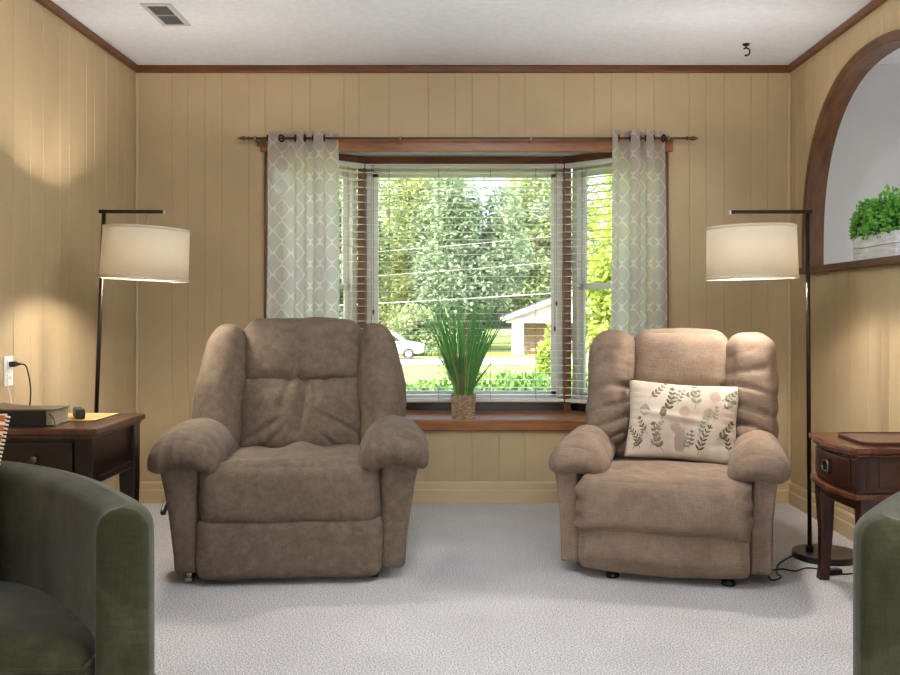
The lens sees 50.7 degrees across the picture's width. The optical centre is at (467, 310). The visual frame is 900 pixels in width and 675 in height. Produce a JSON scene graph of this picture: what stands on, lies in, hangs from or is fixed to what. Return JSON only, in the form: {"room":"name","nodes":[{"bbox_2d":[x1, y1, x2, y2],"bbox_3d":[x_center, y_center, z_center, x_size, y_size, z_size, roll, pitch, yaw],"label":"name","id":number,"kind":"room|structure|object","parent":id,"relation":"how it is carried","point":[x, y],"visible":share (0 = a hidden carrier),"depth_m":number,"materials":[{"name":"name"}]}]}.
{"room":"living room","nodes":[
{"label":"living room","id":0,"kind":"room"},
{"bbox_2d":[0,0,135,489],"bbox_3d":[-1.915,-0.150,1.204,0.120,2.440,8.407,0,0,0],"label":"wall","id":1,"kind":"structure","parent":0,"point":[67,104],"depth_m":4.33,"materials":[{"name":"beige wood"}]},
{"bbox_2d":[3,356,12,386],"bbox_3d":[-1.850,0.242,3.828,0.010,0.120,0.074,0,0,0],"label":"wall outlet","id":2,"kind":"object","parent":1,"relation":"attached to","point":[7,371],"visible":1,"depth_m":3.81,"materials":[{"name":"white plastic"}]},
{"bbox_2d":[7,374,11,381],"bbox_3d":[-1.849,0.270,3.828,0.005,0.034,0.034,0,0,0],"label":"socket","id":3,"kind":"object","parent":2,"relation":"attached to","point":[9,376],"depth_m":3.82,"materials":[{"name":"white plastic"}]},
{"bbox_2d":[9,361,30,404],"bbox_3d":[-1.836,0.631,3.897,0.082,0.856,0.172,0,0,-25],"label":"plug","id":4,"kind":"object","parent":1,"relation":"attached to","point":[11,363],"visible":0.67,"depth_m":3.83,"materials":[{"name":"black plastic"}]},
{"bbox_2d":[36,0,138,72],"bbox_3d":[-1.844,-1.349,1.153,0.022,0.042,8.307,0,0,0],"label":"trim","id":5,"kind":"structure","parent":1,"relation":"attached to","point":[50,5],"depth_m":4.58,"materials":[{"name":"brown wood"}]},
{"bbox_2d":[51,0,899,64],"bbox_3d":[1.373,-1.400,1.153,6.655,0.060,8.507,0,0,0],"label":"ceiling","id":6,"kind":"structure","parent":0,"point":[220,32],"depth_m":4.67,"materials":[{"name":"white paint"}]},
{"bbox_2d":[140,3,190,25],"bbox_3d":[-1.392,-1.365,4.384,0.134,0.009,0.317,0,0,0],"label":"ceiling vent","id":7,"kind":"object","parent":6,"relation":"in","point":[165,14],"visible":1,"depth_m":4.36,"materials":[{"name":"grey metal"}]},
{"bbox_2d":[742,43,750,55],"bbox_3d":[1.426,-1.338,4.875,0.038,0.063,0.038,0,0,42],"label":"ceiling hook","id":8,"kind":"object","parent":6,"relation":"attached to","point":[743,44],"visible":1,"depth_m":4.87,"materials":[{"name":"black metal"}]},
{"bbox_2d":[141,503,852,674],"bbox_3d":[1.373,1.095,1.179,6.455,0.050,8.357,0,0,0],"label":"floor","id":9,"kind":"structure","parent":0,"point":[480,588],"depth_m":3.36,"materials":[{"name":"grey carpet"}]},
{"bbox_2d":[0,413,144,501],"bbox_3d":[-1.580,0.745,3.643,0.510,0.650,0.524,0,0,0],"label":"end table","id":10,"kind":"object","parent":9,"relation":"on","point":[103,449],"visible":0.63,"depth_m":3.42,"materials":[{"name":"brown wood"}]},
{"bbox_2d":[0,403,69,426],"bbox_3d":[-1.625,0.384,3.516,0.270,0.072,0.182,0,0,-2],"label":"book","id":11,"kind":"object","parent":10,"relation":"on","point":[20,415],"visible":0.91,"depth_m":3.45,"materials":[{"name":"paper"}]},
{"bbox_2d":[68,413,120,420],"bbox_3d":[-1.585,0.418,3.752,0.332,0.003,0.278,0,0,0],"label":"paper","id":12,"kind":"object","parent":10,"relation":"on","point":[88,416],"visible":0.33,"depth_m":3.76,"materials":[{"name":"yellow paper"}]},
{"bbox_2d":[73,407,85,418],"bbox_3d":[-1.515,0.397,3.700,0.037,0.040,0.110,0,0,-29],"label":"case","id":13,"kind":"object","parent":12,"relation":"on","point":[78,412],"visible":1,"depth_m":3.65,"materials":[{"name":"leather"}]},
{"bbox_2d":[0,461,155,674],"bbox_3d":[-1.132,0.709,1.962,1.113,0.723,0.607,0,0,0],"label":"tub chair","id":14,"kind":"object","parent":9,"relation":"on","point":[77,569],"visible":1,"depth_m":1.79,"materials":[{"name":"green fabric"}]},
{"bbox_2d":[0,414,9,463],"bbox_3d":[-1.192,0.402,1.985,0.420,0.388,0.188,0,0,-5],"label":"throw pillow","id":15,"kind":"object","parent":14,"relation":"on","point":[3,417],"visible":1,"depth_m":2.04,"materials":[{"name":"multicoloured fabric"}]},
{"bbox_2d":[0,581,94,674],"bbox_3d":[-1.133,0.690,1.913,0.904,0.220,0.497,0,0,0],"label":"seat cushion","id":16,"kind":"object","parent":14,"relation":"on","point":[45,630],"depth_m":1.77,"materials":[{"name":"green fabric"}]},
{"bbox_2d":[94,210,189,412],"bbox_3d":[-1.465,0.313,4.157,0.483,1.513,0.376,0,0,0],"label":"floor lamp","id":17,"kind":"object","parent":9,"relation":"on","point":[134,252],"visible":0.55,"depth_m":4.02,"materials":[{"name":"beige fabric"}]},
{"bbox_2d":[147,317,428,581],"bbox_3d":[-0.737,0.546,4.147,1.112,1.039,0.992,0,0,-6],"label":"recliner","id":18,"kind":"object","parent":9,"relation":"on","point":[298,455],"visible":1,"depth_m":3.77,"materials":[{"name":"brown fabric"}]},
{"bbox_2d":[147,418,238,473],"bbox_3d":[-1.134,0.557,3.982,0.287,0.202,0.738,0,0,-6],"label":"armrest","id":19,"kind":"object","parent":18,"relation":"on","point":[194,445],"depth_m":3.68,"materials":[{"name":"brown fabric"}]},
{"bbox_2d":[199,441,380,522],"bbox_3d":[-0.729,0.723,4.034,0.715,0.297,0.710,0,0,-6],"label":"seat cushion","id":20,"kind":"object","parent":18,"relation":"on","point":[244,481],"depth_m":3.70,"materials":[{"name":"brown fabric"}]},
{"bbox_2d":[239,377,360,447],"bbox_3d":[-0.761,0.482,4.376,0.610,0.425,0.322,0,0,-6],"label":"cushion","id":21,"kind":"object","parent":18,"relation":"on","point":[275,412],"depth_m":4.25,"materials":[{"name":"brown fabric"}]},
{"bbox_2d":[243,317,361,382],"bbox_3d":[-0.765,0.205,4.435,0.574,0.357,0.308,0,0,-6],"label":"cushion","id":22,"kind":"object","parent":18,"relation":"on","point":[310,349],"depth_m":4.30,"materials":[{"name":"brown fabric"}]},
{"bbox_2d":[359,415,428,471],"bbox_3d":[-0.318,0.557,4.063,0.292,0.205,0.736,0,0,-6],"label":"armrest","id":23,"kind":"object","parent":18,"relation":"on","point":[387,443],"depth_m":3.75,"materials":[{"name":"brown fabric"}]},
{"bbox_2d":[548,328,790,586],"bbox_3d":[0.871,0.573,4.092,0.951,0.993,0.938,0,0,15],"label":"recliner","id":24,"kind":"object","parent":9,"relation":"on","point":[660,517],"visible":0.92,"depth_m":3.77,"materials":[{"name":"beige fabric"}]},
{"bbox_2d":[548,431,611,474],"bbox_3d":[0.471,0.593,3.966,0.244,0.165,0.354,0,0,15],"label":"armrest","id":25,"kind":"object","parent":24,"relation":"on","point":[579,452],"depth_m":3.83,"materials":[{"name":"beige fabric"}]},
{"bbox_2d":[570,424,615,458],"bbox_3d":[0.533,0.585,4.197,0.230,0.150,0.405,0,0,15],"label":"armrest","id":26,"kind":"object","parent":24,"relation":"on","point":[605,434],"depth_m":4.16,"materials":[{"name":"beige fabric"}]},
{"bbox_2d":[574,458,753,542],"bbox_3d":[0.832,0.763,3.986,0.700,0.262,0.712,0,0,15],"label":"seat cushion","id":27,"kind":"object","parent":24,"relation":"on","point":[617,500],"depth_m":3.68,"materials":[{"name":"beige fabric"}]},
{"bbox_2d":[615,415,737,461],"bbox_3d":[0.963,0.521,4.301,0.608,0.348,0.254,0,0,15],"label":"cushion","id":28,"kind":"object","parent":24,"relation":"on","point":[620,444],"depth_m":4.24,"materials":[{"name":"beige fabric"}]},
{"bbox_2d":[634,328,727,386],"bbox_3d":[0.977,0.245,4.353,0.450,0.336,0.291,0,0,15],"label":"cushion","id":29,"kind":"object","parent":24,"relation":"on","point":[677,356],"depth_m":4.23,"materials":[{"name":"beige fabric"}]},
{"bbox_2d":[624,380,738,464],"bbox_3d":[0.930,0.482,4.129,0.486,0.352,0.173,0,0,17],"label":"lumbar pillow","id":30,"kind":"object","parent":24,"relation":"on","point":[670,421],"visible":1,"depth_m":4.08,"materials":[{"name":"beige fabric"}]},
{"bbox_2d":[728,437,790,483],"bbox_3d":[1.157,0.593,3.782,0.239,0.168,0.352,0,0,15],"label":"armrest","id":31,"kind":"object","parent":24,"relation":"on","point":[753,460],"depth_m":3.65,"materials":[{"name":"beige fabric"}]},
{"bbox_2d":[706,210,852,580],"bbox_3d":[1.365,0.316,4.034,0.657,1.508,0.563,0,0,0],"label":"floor lamp","id":32,"kind":"object","parent":9,"relation":"on","point":[743,251],"visible":0.88,"depth_m":3.99,"materials":[{"name":"white fabric"}]},
{"bbox_2d":[830,567,841,575],"bbox_3d":[1.486,1.058,3.858,0.060,0.024,0.035,0,0,-17],"label":"switch","id":33,"kind":"object","parent":32,"relation":"attached to","point":[833,571],"depth_m":3.84,"materials":[{"name":"black plastic"}]},
{"bbox_2d":[809,432,899,579],"bbox_3d":[1.560,0.780,3.612,0.431,0.580,0.471,0,0,0],"label":"end table","id":34,"kind":"object","parent":9,"relation":"on","point":[857,476],"visible":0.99,"depth_m":3.47,"materials":[{"name":"brown wood"}]},
{"bbox_2d":[837,432,899,445],"bbox_3d":[1.605,0.483,3.600,0.328,0.012,0.308,0,0,0],"label":"serving tray","id":35,"kind":"object","parent":34,"relation":"on","point":[866,438],"visible":1,"depth_m":3.62,"materials":[{"name":"brown wood"}]},
{"bbox_2d":[853,491,899,674],"bbox_3d":[1.230,0.709,1.875,1.113,0.723,0.607,0,0,0],"label":"tub chair","id":36,"kind":"object","parent":9,"relation":"on","point":[876,540],"visible":1,"depth_m":1.62,"materials":[{"name":"green fabric"}]},
{"bbox_2d":[139,65,899,480],"bbox_3d":[1.373,-0.150,5.357,6.655,2.440,0.140,0,0,0],"label":"wall","id":37,"kind":"structure","parent":0,"point":[194,167],"depth_m":5.31,"materials":[{"name":"beige wood"}]},
{"bbox_2d":[135,73,138,412],"bbox_3d":[-1.846,-0.179,5.298,0.018,2.298,0.018,0,0,0],"label":"trim","id":38,"kind":"structure","parent":37,"relation":"attached to","point":[136,74],"depth_m":5.29,"materials":[{"name":"beige"}]},
{"bbox_2d":[264,152,267,317],"bbox_3d":[-1.131,-0.142,5.326,0.010,1.489,0.062,0,0,0],"label":"trim","id":39,"kind":"structure","parent":37,"relation":"attached to","point":[265,153],"depth_m":5.30,"materials":[{"name":"brown wood"}]},
{"bbox_2d":[266,152,357,322],"bbox_3d":[-0.912,-0.166,5.563,0.664,1.538,0.100,0,0,-43],"label":"window","id":40,"kind":"structure","parent":37,"relation":"in","point":[349,305],"depth_m":5.75,"materials":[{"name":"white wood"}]},
{"bbox_2d":[339,160,363,328],"bbox_3d":[-0.858,-0.169,5.504,0.604,1.428,0.052,0,0,-43],"label":"window blind","id":41,"kind":"object","parent":40,"relation":"attached to","point":[346,164],"visible":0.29,"depth_m":5.64,"materials":[{"name":"white plastic"}]},
{"bbox_2d":[358,156,365,327],"bbox_3d":[-0.642,-0.160,5.772,0.046,1.548,0.090,0,0,0],"label":"trim","id":42,"kind":"structure","parent":37,"relation":"attached to","point":[361,159],"depth_m":5.73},
{"bbox_2d":[138,65,787,72],"bbox_3d":[-0.028,-1.349,5.296,3.655,0.042,0.022,0,0,0],"label":"trim","id":43,"kind":"structure","parent":37,"relation":"attached to","point":[142,68],"depth_m":5.29,"materials":[{"name":"brown wood"}]},
{"bbox_2d":[139,481,788,502],"bbox_3d":[-0.028,1.011,5.299,3.655,0.118,0.016,0,0,0],"label":"baseboard","id":44,"kind":"structure","parent":37,"relation":"attached to","point":[149,491],"depth_m":5.29,"materials":[{"name":"beige wood"}]},
{"bbox_2d":[366,157,562,409],"bbox_3d":[-0.021,-0.166,5.800,1.242,1.538,0.100,0,0,0],"label":"window","id":45,"kind":"structure","parent":37,"relation":"in","point":[556,319],"depth_m":5.78,"materials":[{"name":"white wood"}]},
{"bbox_2d":[365,164,563,401],"bbox_3d":[-0.021,-0.169,5.712,1.190,1.428,0.069,0,0,0],"label":"window blind","id":46,"kind":"object","parent":45,"relation":"attached to","point":[535,167],"visible":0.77,"depth_m":5.70,"materials":[{"name":"white plastic"}]},
{"bbox_2d":[340,153,589,156],"bbox_3d":[-0.008,-0.960,5.600,2.360,0.050,0.560,0,0,0],"label":"trim","id":47,"kind":"structure","parent":37,"relation":"attached to","point":[354,154],"depth_m":5.68,"materials":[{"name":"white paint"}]},
{"bbox_2d":[260,139,672,152],"bbox_3d":[-0.008,-0.927,5.307,2.300,0.078,0.040,0,0,0],"label":"trim","id":48,"kind":"structure","parent":37,"relation":"attached to","point":[345,145],"depth_m":5.29,"materials":[{"name":"brown wood"}]},
{"bbox_2d":[237,136,698,146],"bbox_3d":[0.000,-0.943,5.254,2.540,0.050,0.104,0,0,0],"label":"curtain rod","id":49,"kind":"object","parent":37,"relation":"attached to","point":[242,138],"visible":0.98,"depth_m":5.21,"materials":[{"name":"black metal"}]},
{"bbox_2d":[266,131,339,317],"bbox_3d":[-0.909,-0.171,5.218,0.405,1.622,0.082,0,0,0],"label":"curtain","id":50,"kind":"object","parent":49,"relation":"hanging from","point":[303,261],"visible":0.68,"depth_m":5.22,"materials":[{"name":"beige fabric"}]},
{"bbox_2d":[610,129,666,336],"bbox_3d":[0.929,-0.175,5.212,0.324,1.630,0.089,0,0,0],"label":"curtain","id":51,"kind":"object","parent":49,"relation":"hanging from","point":[639,246],"visible":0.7,"depth_m":5.21,"materials":[{"name":"beige fabric"}]},
{"bbox_2d":[405,410,586,430],"bbox_3d":[-0.008,0.635,5.579,2.356,0.064,0.603,0,0,0],"label":"window sill","id":52,"kind":"structure","parent":37,"relation":"attached to","point":[427,420],"depth_m":5.28,"materials":[{"name":"brown wood"}]},
{"bbox_2d":[411,286,519,418],"bbox_3d":[-0.020,0.230,5.355,0.538,0.746,0.474,0,0,38],"label":"potted grass","id":53,"kind":"object","parent":52,"relation":"on","point":[462,368],"depth_m":5.30,"materials":[{"name":"green plant"}]},
{"bbox_2d":[451,393,475,418],"bbox_3d":[-0.026,0.535,5.345,0.140,0.135,0.140,0,0,0],"label":"pot","id":54,"kind":"object","parent":53,"relation":"attached to","point":[462,404],"depth_m":5.28,"materials":[{"name":"brown wicker"}]},
{"bbox_2d":[563,156,570,410],"bbox_3d":[0.600,-0.160,5.772,0.046,1.548,0.090,0,0,0],"label":"trim","id":55,"kind":"structure","parent":37,"relation":"attached to","point":[566,159],"depth_m":5.73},
{"bbox_2d":[571,152,666,411],"bbox_3d":[0.882,-0.166,5.564,0.684,1.538,0.100,0,0,41],"label":"window","id":56,"kind":"structure","parent":37,"relation":"in","point":[578,305],"depth_m":5.74,"materials":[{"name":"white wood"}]},
{"bbox_2d":[565,158,611,403],"bbox_3d":[0.830,-0.169,5.503,0.624,1.428,0.052,0,0,41],"label":"window blind","id":57,"kind":"object","parent":56,"relation":"attached to","point":[606,161],"visible":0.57,"depth_m":5.61,"materials":[{"name":"white plastic"}]},
{"bbox_2d":[665,152,668,327],"bbox_3d":[1.115,-0.142,5.326,0.010,1.489,0.062,0,0,0],"label":"trim","id":58,"kind":"structure","parent":37,"relation":"attached to","point":[667,153],"depth_m":5.30,"materials":[{"name":"brown wood"}]},
{"bbox_2d":[787,73,790,484],"bbox_3d":[1.791,-0.179,5.298,0.018,2.298,0.018,0,0,0],"label":"trim","id":59,"kind":"structure","parent":37,"relation":"attached to","point":[788,74],"depth_m":5.29,"materials":[{"name":"beige"}]},
{"bbox_2d":[790,0,899,514],"bbox_3d":[1.837,-0.150,4.029,0.075,2.440,2.557,0,0,0],"label":"wall","id":60,"kind":"structure","parent":0,"point":[855,313],"depth_m":4.62,"materials":[{"name":"beige wood"}]},
{"bbox_2d":[788,482,854,541],"bbox_3d":[1.792,1.011,4.029,0.016,0.118,2.557,0,0,0],"label":"baseboard","id":61,"kind":"structure","parent":60,"relation":"attached to","point":[844,521],"depth_m":4.64,"materials":[{"name":"beige wood"}]},
{"bbox_2d":[788,0,887,72],"bbox_3d":[1.789,-1.349,4.029,0.022,0.042,2.557,0,0,0],"label":"trim","id":62,"kind":"structure","parent":60,"relation":"attached to","point":[870,7],"depth_m":4.58,"materials":[{"name":"brown wood"}]},
{"bbox_2d":[799,255,899,273],"bbox_3d":[1.863,-0.213,4.205,0.195,0.034,1.746,0,0,0],"label":"trim","id":63,"kind":"structure","parent":60,"relation":"attached to","point":[889,260],"depth_m":4.34,"materials":[{"name":"brown wood"}]},
{"bbox_2d":[848,184,899,260],"bbox_3d":[1.889,-0.400,4.261,0.249,0.339,0.626,0,0,0],"label":"planter box","id":64,"kind":"object","parent":63,"relation":"on","point":[875,233],"visible":1,"depth_m":4.23,"materials":[{"name":"white wood"}]},
{"bbox_2d":[802,29,899,267],"bbox_3d":[1.831,-0.697,4.205,0.103,0.993,1.732,0,0,0],"label":"trim","id":65,"kind":"structure","parent":60,"relation":"attached to","point":[835,104],"depth_m":4.84,"materials":[{"name":"brown wood"}]},
{"label":"outside","id":66,"kind":"structure","parent":0,"visible":0},
{"bbox_2d":[389,329,588,389],"bbox_3d":[0.000,2.099,72.725,180.000,1.179,134.550,0,0,0],"label":"lawn","id":67,"kind":"structure","parent":66,"point":[500,342],"depth_m":39.85,"materials":[{"name":"plant"}]},
{"bbox_2d":[339,306,342,318],"bbox_3d":[-9.378,0.710,56.941,4.059,4.164,4.070,0,0,-16],"label":"shrub","id":68,"kind":"object","parent":67,"relation":"on","point":[340,315],"visible":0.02,"depth_m":56.85,"materials":[{"name":"green plant"}]},
{"bbox_2d":[339,169,401,323],"bbox_3d":[-8.590,-5.327,61.941,8.476,16.248,8.566,0,0,-18],"label":"tree","id":69,"kind":"object","parent":67,"relation":"on","point":[385,243],"visible":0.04,"depth_m":62.00,"materials":[{"name":"green plant"}]},
{"bbox_2d":[379,178,446,330],"bbox_3d":[-4.068,-4.467,73.125,7.968,15.953,8.074,0,0,-40],"label":"tree","id":70,"kind":"object","parent":67,"relation":"on","point":[400,283],"visible":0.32,"depth_m":71.21,"materials":[{"name":"green plant"}]},
{"bbox_2d":[386,303,445,355],"bbox_3d":[-3.152,1.169,57.002,3.526,3.490,3.921,0,0,38],"label":"shrub","id":71,"kind":"object","parent":67,"relation":"on","point":[409,320],"visible":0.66,"depth_m":56.40,"materials":[{"name":"green plant"}]},
{"bbox_2d":[381,178,482,338],"bbox_3d":[-3.263,-7.091,92.229,11.347,19.778,9.559,0,0,0],"label":"tree","id":72,"kind":"object","parent":67,"relation":"on","point":[391,192],"visible":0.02,"depth_m":91.56,"materials":[{"name":"green plant"}]},
{"bbox_2d":[402,178,534,351],"bbox_3d":[-0.489,-3.772,63.242,8.359,13.137,7.478,0,0,-30],"label":"tree","id":73,"kind":"object","parent":67,"relation":"on","point":[426,283],"visible":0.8,"depth_m":61.44,"materials":[{"name":"green plant"}]},
{"bbox_2d":[455,306,493,345],"bbox_3d":[0.446,0.494,70.367,3.198,4.748,3.114,0,0,0],"label":"shrub","id":74,"kind":"object","parent":67,"relation":"on","point":[485,317],"visible":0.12,"depth_m":69.69,"materials":[{"name":"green plant"}]},
{"bbox_2d":[406,369,587,402],"bbox_3d":[0.007,1.014,8.297,6.929,1.086,1.271,0,0,0],"label":"hedge","id":75,"kind":"object","parent":67,"relation":"on","point":[492,376],"visible":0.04,"depth_m":8.19,"materials":[{"name":"green plant"}]},
{"bbox_2d":[490,178,597,314],"bbox_3d":[6.114,-4.787,75.392,9.312,15.167,8.732,0,0,0],"label":"tree","id":76,"kind":"object","parent":67,"relation":"on","point":[542,283],"visible":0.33,"depth_m":74.24,"materials":[{"name":"green plant"}]},
{"bbox_2d":[497,290,595,354],"bbox_3d":[7.800,0.494,62.440,11.500,4.390,9.720,0,0,0],"label":"house","id":77,"kind":"structure","parent":67,"relation":"on","point":[544,306],"depth_m":58.24,"materials":[{"name":"beige brick"}]},
{"bbox_2d":[498,175,600,304],"bbox_3d":[8.024,-6.533,95.006,11.014,21.146,11.250,0,0,0],"label":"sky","id":78,"kind":"structure","parent":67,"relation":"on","point":[588,180],"depth_m":92.64,"materials":[{"name":"white"}]},
{"bbox_2d":[531,319,571,385],"bbox_3d":[1.558,1.010,17.445,0.820,1.776,0.769,0,0,0],"label":"shrub","id":79,"kind":"object","parent":67,"relation":"on","point":[544,358],"visible":0.38,"depth_m":17.39,"materials":[{"name":"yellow plant"}]},
{"bbox_2d":[586,195,611,353],"bbox_3d":[1.658,0.260,9.733,1.133,2.909,1.124,0,0,20],"label":"shrub","id":80,"kind":"object","parent":67,"relation":"on","point":[598,305],"visible":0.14,"depth_m":9.54,"materials":[{"name":"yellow plant"}]},
{"bbox_2d":[599,174,611,242],"bbox_3d":[2.798,-1.686,12.826,2.737,6.946,3.204,0,0,0],"label":"tree","id":81,"kind":"object","parent":67,"relation":"on","point":[608,179],"visible":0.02,"depth_m":12.85,"materials":[{"name":"yellow plant"}]},
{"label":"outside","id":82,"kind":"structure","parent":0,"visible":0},
{"bbox_2d":[340,232,594,254],"bbox_3d":[0.001,-3.730,46.000,44.003,3.832,0.028,0,0,0],"label":"utility wire","id":83,"kind":"object","parent":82,"point":[592,232],"visible":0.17,"depth_m":45.99,"materials":[{"name":"grey"}]},
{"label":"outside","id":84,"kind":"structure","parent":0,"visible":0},
{"bbox_2d":[340,257,605,278],"bbox_3d":[0.001,-2.530,46.200,44.002,3.432,0.028,0,0,0],"label":"utility wire","id":85,"kind":"object","parent":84,"point":[605,257],"visible":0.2,"depth_m":46.19,"materials":[{"name":"grey"}]},
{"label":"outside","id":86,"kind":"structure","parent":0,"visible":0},
{"bbox_2d":[339,292,571,305],"bbox_3d":[0.001,-1.105,46.400,44.004,2.614,0.055,0,0,0],"label":"utility wire","id":87,"kind":"object","parent":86,"point":[571,292],"visible":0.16,"depth_m":46.37,"materials":[{"name":"grey"}]},
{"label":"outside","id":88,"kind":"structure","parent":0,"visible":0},
{"bbox_2d":[399,357,588,363],"bbox_3d":[0.000,2.546,49.000,180.000,0.286,12.000,0,0,0],"label":"street","id":89,"kind":"structure","parent":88,"point":[415,360],"depth_m":48.74,"materials":[{"name":"grey asphalt"}]},
{"bbox_2d":[391,332,424,358],"bbox_3d":[-4.555,1.869,52.500,4.310,1.520,1.780,0,0,0],"label":"car","id":90,"kind":"object","parent":89,"relation":"on","point":[402,343],"visible":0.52,"depth_m":51.65,"materials":[{"name":"white paint"}]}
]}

